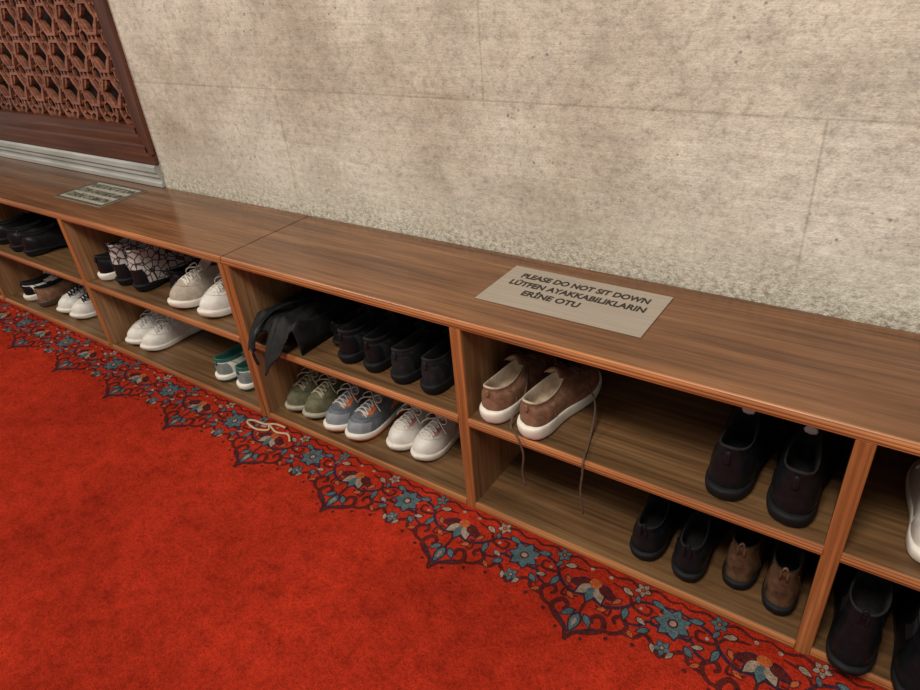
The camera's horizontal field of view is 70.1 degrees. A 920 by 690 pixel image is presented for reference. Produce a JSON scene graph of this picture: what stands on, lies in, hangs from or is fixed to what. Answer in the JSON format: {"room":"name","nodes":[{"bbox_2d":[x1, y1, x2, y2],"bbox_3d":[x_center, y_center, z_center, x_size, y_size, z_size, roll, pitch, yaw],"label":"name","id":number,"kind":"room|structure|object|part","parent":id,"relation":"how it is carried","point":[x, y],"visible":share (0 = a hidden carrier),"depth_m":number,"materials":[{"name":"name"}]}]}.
{"room":"mosque","nodes":[
{"label":"mosque","id":0,"kind":"room"},
{"bbox_2d":[107,0,919,333],"bbox_3d":[-0.439,-1.372,1.556,8.000,3.212,0.350,16,37,31],"label":"wall","id":1,"kind":"structure","parent":0,"point":[760,151],"depth_m":1.37,"materials":[{"name":"stone"}]},
{"bbox_2d":[1,0,130,118],"bbox_3d":[-1.927,-1.673,2.549,2.143,1.650,0.020,16,37,31],"label":"backing","id":2,"kind":"object","parent":1,"relation":"attached to","point":[87,16],"visible":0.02,"depth_m":2.61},
{"bbox_2d":[0,105,159,164],"bbox_3d":[-1.928,-0.966,2.872,2.144,0.119,0.106,16,37,31],"label":"window frame","id":3,"kind":"structure","parent":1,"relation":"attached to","point":[101,137],"depth_m":2.56,"materials":[{"name":"brown wood"}]},
{"bbox_2d":[0,0,131,122],"bbox_3d":[-2.011,-1.649,2.478,2.154,1.500,0.020,16,37,31],"label":"lattice","id":4,"kind":"object","parent":3,"relation":"attached to","point":[93,35],"visible":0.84,"depth_m":2.46,"materials":[{"name":"brown wood"}]},
{"bbox_2d":[0,139,165,187],"bbox_3d":[-1.999,-0.870,2.925,2.258,0.080,0.022,16,37,31],"label":"trim","id":5,"kind":"structure","parent":1,"relation":"attached to","point":[138,172],"depth_m":2.59,"materials":[{"name":"grey stone"}]},
{"bbox_2d":[92,0,155,154],"bbox_3d":[-1.158,-1.391,1.938,0.114,1.620,0.106,16,37,31],"label":"stile","id":6,"kind":"object","parent":1,"relation":"attached to","point":[102,9],"visible":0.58,"depth_m":2.18,"materials":[{"name":"brown wood"}]},
{"bbox_3d":[-1.699,1.160,0.725,8.000,0.027,5.100,16,37,31],"label":"floor","id":7,"kind":"structure","parent":0,"visible":0},
{"bbox_2d":[0,299,885,689],"bbox_3d":[-1.776,1.204,0.624,8.000,0.013,4.836,16,37,31],"label":"carpet","id":8,"kind":"object","parent":7,"relation":"on","point":[152,537],"visible":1,"depth_m":1.51,"materials":[{"name":"red carpet"}]},
{"bbox_2d":[0,156,308,415],"bbox_3d":[-1.604,-0.397,2.688,2.618,0.539,0.336,16,37,31],"label":"cabinet","id":9,"kind":"object","parent":8,"relation":"on","point":[210,228],"visible":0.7,"depth_m":2.28,"materials":[{"name":"brown wood"}]},
{"bbox_2d":[0,212,56,243],"bbox_3d":[-1.847,-0.525,2.804,0.099,0.106,0.285,20,40,36],"label":"leather shoe","id":10,"kind":"object","parent":9,"relation":"on","point":[22,219],"visible":0.55,"depth_m":2.77,"materials":[{"name":"leather"}]},
{"bbox_2d":[2,219,57,250],"bbox_3d":[-1.711,-0.475,2.701,0.285,0.106,0.099,-26,37,-30],"label":"leather shoe","id":11,"kind":"object","parent":9,"relation":"on","point":[16,244],"visible":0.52,"depth_m":2.65,"materials":[{"name":"leather"}]},
{"bbox_2d":[19,270,56,300],"bbox_3d":[-1.813,-0.298,2.925,0.099,0.114,0.276,20,40,36],"label":"sneaker","id":12,"kind":"object","parent":9,"relation":"on","point":[27,286],"visible":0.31,"depth_m":2.86,"materials":[{"name":"fabric"}]},
{"bbox_2d":[16,223,67,255],"bbox_3d":[-1.623,-0.452,2.650,0.285,0.106,0.099,-28,38,-32],"label":"leather shoe","id":13,"kind":"object","parent":9,"relation":"on","point":[43,240],"visible":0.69,"depth_m":2.60,"materials":[{"name":"leather"}]},
{"bbox_3d":[-1.699,-0.322,2.577,0.847,0.022,0.006,16,37,31],"label":"edge rail","id":14,"kind":"part","parent":9,"relation":"part of","materials":[{"name":"brown wood"}]},
{"bbox_2d":[33,275,77,306],"bbox_3d":[-1.717,-0.271,2.866,0.099,0.114,0.276,20,40,36],"label":"loafer","id":15,"kind":"object","parent":9,"relation":"on","point":[50,293],"visible":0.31,"depth_m":2.81,"materials":[{"name":"brown leather"}]},
{"bbox_3d":[-1.678,-0.100,2.712,0.847,0.021,0.006,16,37,31],"label":"edge rail","id":16,"kind":"part","parent":9,"relation":"part of","materials":[{"name":"brown wood"}]},
{"bbox_2d":[56,282,86,312],"bbox_3d":[-1.583,-0.234,2.780,0.099,0.119,0.276,18,39,33],"label":"sneaker","id":17,"kind":"object","parent":9,"relation":"on","point":[68,299],"visible":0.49,"depth_m":2.71,"materials":[{"name":"leather"}]},
{"bbox_2d":[69,289,96,318],"bbox_3d":[-1.496,-0.209,2.725,0.099,0.119,0.276,18,39,33],"label":"sneaker","id":18,"kind":"object","parent":9,"relation":"on","point":[83,308],"visible":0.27,"depth_m":2.66,"materials":[{"name":"leather"}]},
{"bbox_2d":[54,181,146,206],"bbox_3d":[-1.296,-0.546,2.363,0.310,0.003,0.180,16,37,31],"label":"sign","id":19,"kind":"object","parent":9,"relation":"on","point":[100,193],"visible":1,"depth_m":2.35,"materials":[{"name":"beige paper"}]},
{"bbox_2d":[94,238,121,280],"bbox_3d":[-1.193,-0.338,2.384,0.100,0.119,0.278,17,38,32],"label":"sneaker","id":20,"kind":"object","parent":9,"relation":"on","point":[103,261],"visible":0.2,"depth_m":2.31,"materials":[{"name":"black fabric"}]},
{"bbox_3d":[-1.718,-0.539,2.442,2.618,0.022,0.006,16,37,31],"label":"edge rail","id":21,"kind":"part","parent":9,"relation":"part of","materials":[{"name":"brown wood"}]},
{"bbox_2d":[104,237,140,284],"bbox_3d":[-1.109,-0.336,2.327,0.099,0.160,0.280,15,37,30],"label":"boot","id":22,"kind":"object","parent":9,"relation":"on","point":[119,261],"visible":0.47,"depth_m":2.25,"materials":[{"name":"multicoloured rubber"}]},
{"bbox_2d":[125,310,165,344],"bbox_3d":[-1.154,-0.100,2.501,0.097,0.111,0.276,19,39,34],"label":"sneaker","id":23,"kind":"object","parent":9,"relation":"on","point":[135,334],"visible":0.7,"depth_m":2.44,"materials":[{"name":"leather"}]},
{"bbox_2d":[122,242,200,290],"bbox_3d":[-1.025,-0.311,2.274,0.099,0.160,0.280,17,38,32],"label":"boot","id":24,"kind":"object","parent":9,"relation":"on","point":[148,263],"visible":0.75,"depth_m":2.21,"materials":[{"name":"multicoloured fabric"}]},
{"bbox_3d":[-0.984,-0.115,2.125,0.842,0.022,0.006,16,37,31],"label":"edge rail","id":25,"kind":"part","parent":9,"relation":"part of","materials":[{"name":"brown wood"}]},
{"bbox_2d":[140,315,202,350],"bbox_3d":[-1.073,-0.077,2.450,0.097,0.111,0.276,20,39,35],"label":"sneaker","id":26,"kind":"object","parent":9,"relation":"on","point":[168,332],"visible":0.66,"depth_m":2.40,"materials":[{"name":"leather"}]},
{"bbox_2d":[165,258,200,288],"bbox_3d":[-0.883,-0.262,2.240,0.089,0.090,0.239,20,40,36],"label":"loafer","id":27,"kind":"object","parent":9,"relation":"on","point":[175,274],"visible":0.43,"depth_m":2.18,"materials":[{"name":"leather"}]},
{"bbox_3d":[-0.963,0.107,2.261,0.842,0.021,0.006,16,37,31],"label":"edge rail","id":28,"kind":"part","parent":9,"relation":"part of","materials":[{"name":"brown wood"}]},
{"bbox_2d":[167,259,221,307],"bbox_3d":[-0.824,-0.224,2.130,0.104,0.130,0.292,20,40,36],"label":"sneaker","id":29,"kind":"object","parent":9,"relation":"on","point":[187,292],"visible":0.69,"depth_m":2.07,"materials":[{"name":"fabric"}]},
{"bbox_2d":[197,273,231,316],"bbox_3d":[-0.707,-0.191,2.063,0.105,0.124,0.293,18,38,33],"label":"sneaker","id":30,"kind":"object","parent":9,"relation":"on","point":[214,303],"visible":0.27,"depth_m":1.99,"materials":[{"name":"leather"}]},
{"bbox_2d":[213,341,245,381],"bbox_3d":[-0.724,0.014,2.244,0.099,0.114,0.276,16,37,31],"label":"sneaker","id":31,"kind":"object","parent":9,"relation":"on","point":[225,362],"visible":0.37,"depth_m":2.17,"materials":[{"name":"fabric"}]},
{"bbox_2d":[235,360,254,390],"bbox_3d":[-0.636,0.040,2.189,0.099,0.114,0.276,18,39,33],"label":"sneaker","id":32,"kind":"object","parent":9,"relation":"on","point":[244,381],"visible":0.23,"depth_m":2.11,"materials":[{"name":"fabric"}]},
{"bbox_2d":[246,419,290,441],"bbox_3d":[-0.569,0.250,1.976,0.197,0.010,0.050,13,36,28],"label":"shoelace","id":33,"kind":"object","parent":8,"relation":"on","point":[248,420],"visible":1,"depth_m":1.98,"materials":[{"name":"beige fabric"}]},
{"bbox_2d":[221,216,919,689],"bbox_3d":[0.414,0.189,1.415,2.288,0.539,0.336,16,37,31],"label":"cabinet","id":34,"kind":"object","parent":8,"relation":"on","point":[667,395],"visible":0.76,"depth_m":1.36,"materials":[{"name":"brown wood"}]},
{"bbox_2d":[248,288,364,375],"bbox_3d":[-0.454,-0.068,1.878,0.201,0.147,0.361,16,37,31],"label":"cloth bag","id":35,"kind":"object","parent":34,"relation":"on","point":[308,313],"visible":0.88,"depth_m":1.81,"materials":[{"name":"fabric"}]},
{"bbox_2d":[285,367,328,410],"bbox_3d":[-0.449,0.102,2.057,0.091,0.114,0.271,16,37,31],"label":"sneaker","id":36,"kind":"object","parent":34,"relation":"on","point":[297,396],"visible":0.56,"depth_m":1.99,"materials":[{"name":"green fabric"}]},
{"bbox_2d":[302,374,350,418],"bbox_3d":[-0.383,0.121,2.016,0.091,0.114,0.271,17,38,33],"label":"sneaker","id":37,"kind":"object","parent":34,"relation":"on","point":[321,398],"visible":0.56,"depth_m":1.96,"materials":[{"name":"green fabric"}]},
{"bbox_2d":[330,308,365,345],"bbox_3d":[-0.279,-0.078,1.855,0.067,0.080,0.224,16,37,31],"label":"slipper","id":38,"kind":"object","parent":34,"relation":"on","point":[354,314],"visible":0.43,"depth_m":1.81,"materials":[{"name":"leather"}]},
{"bbox_2d":[323,383,373,431],"bbox_3d":[-0.304,0.149,1.953,0.097,0.119,0.278,18,38,33],"label":"shoe","id":39,"kind":"object","parent":34,"relation":"on","point":[338,415],"visible":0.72,"depth_m":1.89,"materials":[{"name":"fabric"}]},
{"bbox_3d":[-0.303,0.083,1.695,0.729,0.022,0.006,16,37,31],"label":"edge rail","id":40,"kind":"part","parent":34,"relation":"part of","materials":[{"name":"brown wood"}]},
{"bbox_2d":[337,304,389,362],"bbox_3d":[-0.232,-0.066,1.784,0.090,0.124,0.281,15,37,30],"label":"sneaker","id":41,"kind":"object","parent":34,"relation":"on","point":[350,335],"visible":0.45,"depth_m":1.72,"materials":[{"name":"black leather"}]},
{"bbox_3d":[-0.282,0.305,1.831,0.729,0.021,0.006,16,37,31],"label":"edge rail","id":42,"kind":"part","parent":34,"relation":"part of","materials":[{"name":"brown wood"}]},
{"bbox_2d":[345,391,410,440],"bbox_3d":[-0.234,0.169,1.910,0.097,0.119,0.278,19,39,34],"label":"shoe","id":43,"kind":"object","parent":34,"relation":"on","point":[369,420],"visible":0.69,"depth_m":1.86,"materials":[{"name":"fabric"}]},
{"bbox_2d":[363,310,421,371],"bbox_3d":[-0.163,-0.045,1.740,0.090,0.124,0.281,16,37,31],"label":"sneaker","id":44,"kind":"object","parent":34,"relation":"on","point":[377,344],"visible":0.5,"depth_m":1.68,"materials":[{"name":"black leather"}]},
{"bbox_2d":[386,404,435,450],"bbox_3d":[-0.119,0.196,1.858,0.091,0.108,0.256,17,38,33],"label":"sneaker","id":45,"kind":"object","parent":34,"relation":"on","point":[402,434],"visible":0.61,"depth_m":1.80,"materials":[{"name":"leather"}]},
{"bbox_2d":[390,319,448,383],"bbox_3d":[-0.080,-0.018,1.683,0.090,0.124,0.287,16,37,31],"label":"sneaker","id":46,"kind":"object","parent":34,"relation":"on","point":[406,355],"visible":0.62,"depth_m":1.62,"materials":[{"name":"leather"}]},
{"bbox_2d":[410,412,459,460],"bbox_3d":[-0.047,0.216,1.813,0.091,0.108,0.256,18,39,33],"label":"sneaker","id":47,"kind":"object","parent":34,"relation":"on","point":[439,435],"visible":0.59,"depth_m":1.76,"materials":[{"name":"leather"}]},
{"bbox_2d":[420,328,454,394],"bbox_3d":[-0.007,0.003,1.637,0.091,0.124,0.287,17,38,32],"label":"sneaker","id":48,"kind":"object","parent":34,"relation":"on","point":[437,372],"visible":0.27,"depth_m":1.56,"materials":[{"name":"leather"}]},
{"bbox_2d":[479,349,557,485],"bbox_3d":[0.139,0.125,1.533,0.126,0.243,0.302,8,34,22],"label":"sneaker","id":49,"kind":"object","parent":34,"relation":"on","point":[502,394],"visible":0.88,"depth_m":1.47,"materials":[{"name":"brown leather"}]},
{"bbox_2d":[517,361,601,513],"bbox_3d":[0.226,0.163,1.472,0.161,0.258,0.310,6,33,18],"label":"sneaker","id":50,"kind":"object","parent":34,"relation":"on","point":[570,387],"visible":0.94,"depth_m":1.42,"materials":[{"name":"brown leather"}]},
{"bbox_3d":[0.300,0.046,1.169,2.288,0.022,0.006,16,37,31],"label":"edge rail","id":51,"kind":"part","parent":34,"relation":"part of","materials":[{"name":"brown wood"}]},
{"bbox_2d":[475,266,672,337],"bbox_3d":[0.238,-0.101,1.395,0.375,0.003,0.180,16,37,31],"label":"sign","id":52,"kind":"object","parent":34,"relation":"on","point":[627,311],"visible":1,"depth_m":1.38,"materials":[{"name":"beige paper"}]},
{"bbox_3d":[0.339,0.486,1.439,0.727,0.021,0.006,16,37,31],"label":"edge rail","id":53,"kind":"part","parent":34,"relation":"part of","materials":[{"name":"brown wood"}]},
{"bbox_3d":[0.318,0.263,1.304,0.727,0.022,0.006,16,37,31],"label":"edge rail","id":54,"kind":"part","parent":34,"relation":"part of","materials":[{"name":"brown wood"}]},
{"bbox_2d":[630,493,689,560],"bbox_3d":[0.466,0.360,1.494,0.097,0.111,0.285,15,37,30],"label":"leather shoe","id":55,"kind":"object","parent":34,"relation":"on","point":[656,524],"visible":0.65,"depth_m":1.43,"materials":[{"name":"leather"}]},
{"bbox_2d":[671,508,731,582],"bbox_3d":[0.536,0.386,1.441,0.093,0.111,0.285,16,37,31],"label":"leather shoe","id":56,"kind":"object","parent":34,"relation":"on","point":[701,533],"visible":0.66,"depth_m":1.39,"materials":[{"name":"leather"}]},
{"bbox_2d":[705,406,782,500],"bbox_3d":[0.562,0.160,1.268,0.106,0.148,0.296,14,36,29],"label":"leather shoe","id":57,"kind":"object","parent":34,"relation":"on","point":[749,438],"visible":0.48,"depth_m":1.21,"materials":[{"name":"leather"}]},
{"bbox_2d":[722,524,773,589],"bbox_3d":[0.630,0.388,1.402,0.087,0.134,0.270,15,37,30],"label":"shoe","id":58,"kind":"object","parent":34,"relation":"on","point":[748,549],"visible":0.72,"depth_m":1.33,"materials":[{"name":"leather"}]},
{"bbox_2d":[761,538,815,615],"bbox_3d":[0.683,0.416,1.347,0.085,0.134,0.270,16,37,31],"label":"shoe","id":59,"kind":"object","parent":34,"relation":"on","point":[788,565],"visible":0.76,"depth_m":1.28,"materials":[{"name":"leather"}]},
{"bbox_2d":[766,422,841,526],"bbox_3d":[0.639,0.187,1.212,0.106,0.148,0.296,20,39,35],"label":"leather shoe","id":60,"kind":"object","parent":34,"relation":"on","point":[808,458],"visible":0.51,"depth_m":1.15,"materials":[{"name":"leather"}]},
{"bbox_3d":[0.963,0.667,1.046,0.736,0.021,0.006,16,37,31],"label":"edge rail","id":61,"kind":"part","parent":34,"relation":"part of","materials":[{"name":"brown wood"}]},
{"bbox_2d":[826,563,894,675],"bbox_3d":[0.768,0.454,1.232,0.103,0.175,0.305,16,37,31],"label":"shoe","id":62,"kind":"object","parent":34,"relation":"on","point":[863,601],"visible":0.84,"depth_m":1.17,"materials":[{"name":"leather"}]},
{"bbox_3d":[0.942,0.445,0.910,0.736,0.022,0.006,16,37,31],"label":"edge rail","id":63,"kind":"part","parent":34,"relation":"part of","materials":[{"name":"brown wood"}]},
{"bbox_2d":[890,585,919,689],"bbox_3d":[0.849,0.480,1.177,0.103,0.175,0.305,17,38,32],"label":"shoe","id":64,"kind":"object","parent":34,"relation":"on","point":[905,665],"visible":0.89,"depth_m":1.14,"materials":[{"name":"leather"}]},
{"bbox_2d":[905,459,919,562],"bbox_3d":[0.823,0.252,1.115,0.099,0.108,0.276,15,37,30],"label":"sneaker","id":65,"kind":"object","parent":34,"relation":"on","point":[912,483],"visible":1,"depth_m":1.11,"materials":[{"name":"leather"}]}
]}

